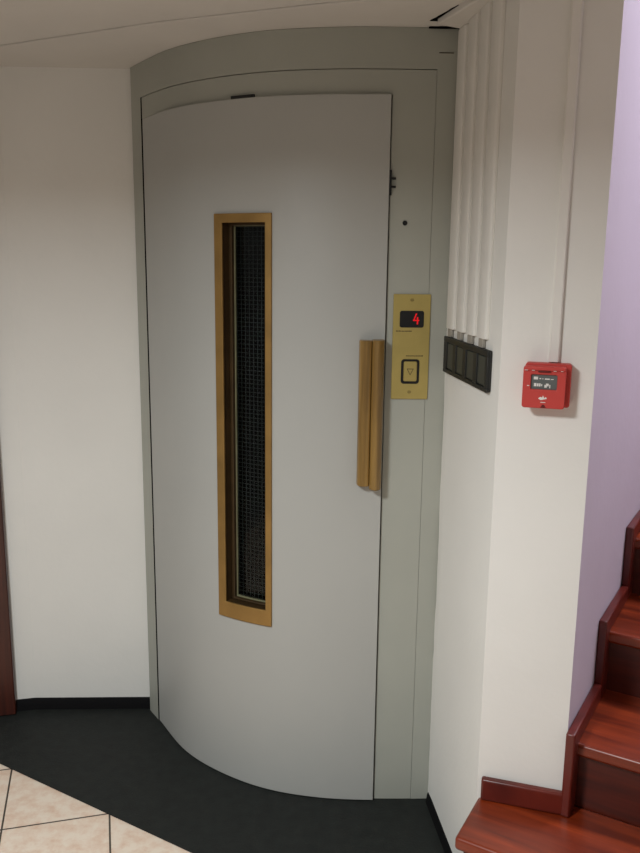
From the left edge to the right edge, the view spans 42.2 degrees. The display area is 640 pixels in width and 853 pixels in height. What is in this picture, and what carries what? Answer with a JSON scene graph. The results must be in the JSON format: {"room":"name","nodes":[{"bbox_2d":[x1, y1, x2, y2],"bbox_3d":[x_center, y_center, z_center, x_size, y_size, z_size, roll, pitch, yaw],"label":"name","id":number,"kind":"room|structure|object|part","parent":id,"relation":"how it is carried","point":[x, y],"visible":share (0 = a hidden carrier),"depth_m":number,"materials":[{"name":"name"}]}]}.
{"room":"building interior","nodes":[
{"label":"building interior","id":0,"kind":"room"},
{"bbox_2d":[0,66,149,699],"bbox_3d":[-0.945,-0.110,2.845,0.707,2.278,0.281,1,11,0],"label":"wall","id":1,"kind":"structure","parent":0,"point":[71,431],"depth_m":2.77,"materials":[{"name":"white paint"}]},
{"bbox_2d":[0,461,16,715],"bbox_3d":[-1.569,0.007,2.664,1.012,2.095,0.078,-2,12,-13],"label":"door frame","id":2,"kind":"structure","parent":1,"relation":"attached to","point":[8,706],"depth_m":2.89,"materials":[{"name":"brown wood"}]},
{"bbox_2d":[16,697,149,711],"bbox_3d":[-0.855,0.998,2.992,0.491,0.040,0.025,0,11,-4],"label":"baseboard","id":3,"kind":"structure","parent":1,"relation":"attached to","point":[49,702],"depth_m":2.99,"materials":[{"name":"black plastic"}]},
{"bbox_2d":[0,0,464,68],"bbox_3d":[-0.690,-0.874,1.152,4.586,0.090,4.586,7,13,27],"label":"ceiling","id":4,"kind":"structure","parent":0,"point":[124,47],"depth_m":2.06,"materials":[{"name":"paint"}]},
{"bbox_2d":[0,709,639,852],"bbox_3d":[-0.117,1.477,1.010,6.906,0.104,7.332,7,13,30],"label":"floor","id":5,"kind":"structure","parent":0,"point":[126,765],"depth_m":2.47,"materials":[{"name":"black carpet"}]},
{"bbox_2d":[130,27,458,799],"bbox_3d":[-0.129,0.026,2.454,1.132,2.172,0.254,6,12,25],"label":"elevator","id":6,"kind":"object","parent":5,"relation":"on","point":[289,184],"visible":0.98,"depth_m":2.35,"materials":[{"name":"grey metal"}]},
{"bbox_3d":[-0.216,0.103,2.473,0.842,2.009,0.166,7,13,29],"label":"door","id":7,"kind":"part","parent":6,"relation":"part of","materials":[{"name":"grey metal"}]},
{"bbox_3d":[0.120,-0.034,2.253,0.034,0.400,0.035,1,11,0],"label":"handle plate","id":8,"kind":"part","parent":6,"relation":"part of","materials":[{"name":"brown wood"}]},
{"bbox_3d":[-0.130,0.022,2.479,1.069,2.170,0.197,6,13,25],"label":"backing plate","id":9,"kind":"part","parent":6,"relation":"part of","materials":[{"name":"grey metal"}]},
{"bbox_2d":[391,294,430,398],"bbox_3d":[0.245,-0.214,2.240,0.100,0.283,0.007,0,11,-1],"label":"panel","id":10,"kind":"object","parent":6,"relation":"attached to","point":[411,312],"visible":1,"depth_m":2.24,"materials":[{"name":"gold metal"}]},
{"bbox_2d":[455,510,639,852],"bbox_3d":[1.323,0.502,2.154,1.387,1.392,2.192,7,13,30],"label":"staircase","id":11,"kind":"structure","parent":5,"relation":"on","point":[601,772],"depth_m":1.94,"materials":[{"name":"brown wood"}]},
{"bbox_2d":[428,0,623,852],"bbox_3d":[0.449,0.066,2.047,0.178,2.278,0.541,-1,11,-9],"label":"wall","id":12,"kind":"structure","parent":0,"point":[513,483],"depth_m":1.84,"materials":[{"name":"white paint"}]},
{"bbox_2d":[426,792,451,852],"bbox_3d":[0.347,1.157,2.286,0.009,0.032,0.434,-1,11,-7],"label":"baseboard","id":13,"kind":"structure","parent":12,"relation":"attached to","point":[446,847],"depth_m":2.37,"materials":[{"name":"black plastic"}]},
{"bbox_2d":[429,26,459,28],"bbox_3d":[0.313,-1.000,2.077,0.078,0.004,0.021,1,11,0],"label":"trim","id":14,"kind":"structure","parent":12,"relation":"attached to","point":[430,27],"depth_m":2.08,"materials":[{"name":"black"}]},
{"bbox_2d":[430,5,458,20],"bbox_3d":[0.298,-0.979,1.966,0.018,0.002,0.140,-3,12,-17],"label":"trim","id":15,"kind":"structure","parent":12,"relation":"attached to","point":[444,13],"depth_m":1.98,"materials":[{"name":"black"}]},
{"bbox_2d":[446,24,468,336],"bbox_3d":[0.347,-0.606,2.108,0.010,0.756,0.068,-1,11,-7],"label":"duct","id":16,"kind":"object","parent":12,"relation":"attached to","point":[462,55],"visible":0.94,"depth_m":2.09,"materials":[{"name":"white paint"}]},
{"bbox_2d":[438,0,492,28],"bbox_3d":[0.344,-0.950,1.844,0.075,0.026,0.418,-1,11,-7],"label":"trim","id":17,"kind":"structure","parent":12,"relation":"attached to","point":[460,15],"depth_m":1.93,"materials":[{"name":"paint"}]},
{"bbox_2d":[443,336,491,392],"bbox_3d":[0.358,-0.159,2.045,0.012,0.095,0.373,-1,11,-7],"label":"switch panel","id":18,"kind":"object","parent":12,"relation":"attached to","point":[471,364],"visible":1,"depth_m":2.01,"materials":[{"name":"grey plastic"}]},
{"bbox_2d":[456,13,479,340],"bbox_3d":[0.358,-0.589,2.020,0.010,0.756,0.068,-1,11,-7],"label":"duct","id":19,"kind":"object","parent":12,"relation":"attached to","point":[474,22],"visible":0.93,"depth_m":2.00,"materials":[{"name":"white paint"}]},
{"bbox_2d":[466,2,492,343],"bbox_3d":[0.368,-0.571,1.933,0.010,0.756,0.068,-1,11,-7],"label":"duct","id":20,"kind":"object","parent":12,"relation":"attached to","point":[486,11],"visible":0.99,"depth_m":1.91,"materials":[{"name":"white paint"}]},
{"bbox_2d":[477,0,505,347],"bbox_3d":[0.378,-0.553,1.845,0.010,0.756,0.068,-1,11,-7],"label":"conduit pipe","id":21,"kind":"object","parent":12,"relation":"attached to","point":[499,6],"visible":1,"depth_m":1.83,"materials":[{"name":"white paint"}]},
{"bbox_2d":[522,361,571,408],"bbox_3d":[0.481,-0.087,1.762,0.098,0.094,0.050,4,12,17],"label":"fire alarm box","id":22,"kind":"object","parent":12,"relation":"attached to","point":[547,385],"visible":1,"depth_m":1.75,"materials":[{"name":"red plastic"}]},
{"bbox_2d":[534,377,553,387],"bbox_3d":[0.470,-0.093,1.747,0.041,0.023,0.001,4,12,17],"label":"print","id":23,"kind":"object","parent":22,"relation":"on","point":[539,382],"depth_m":1.75},
{"bbox_2d":[548,0,583,361],"bbox_3d":[0.502,-0.526,1.691,0.022,0.792,0.010,4,12,17],"label":"cable conduit","id":24,"kind":"object","parent":12,"relation":"attached to","point":[577,5],"visible":1,"depth_m":1.69,"materials":[{"name":"white paint"}]},
{"bbox_2d":[568,0,639,813],"bbox_3d":[1.352,-1.093,2.992,0.120,4.200,3.200,7,13,30],"label":"wall","id":25,"kind":"structure","parent":0,"point":[612,501],"depth_m":1.92,"materials":[{"name":"purple paint"}]}
]}

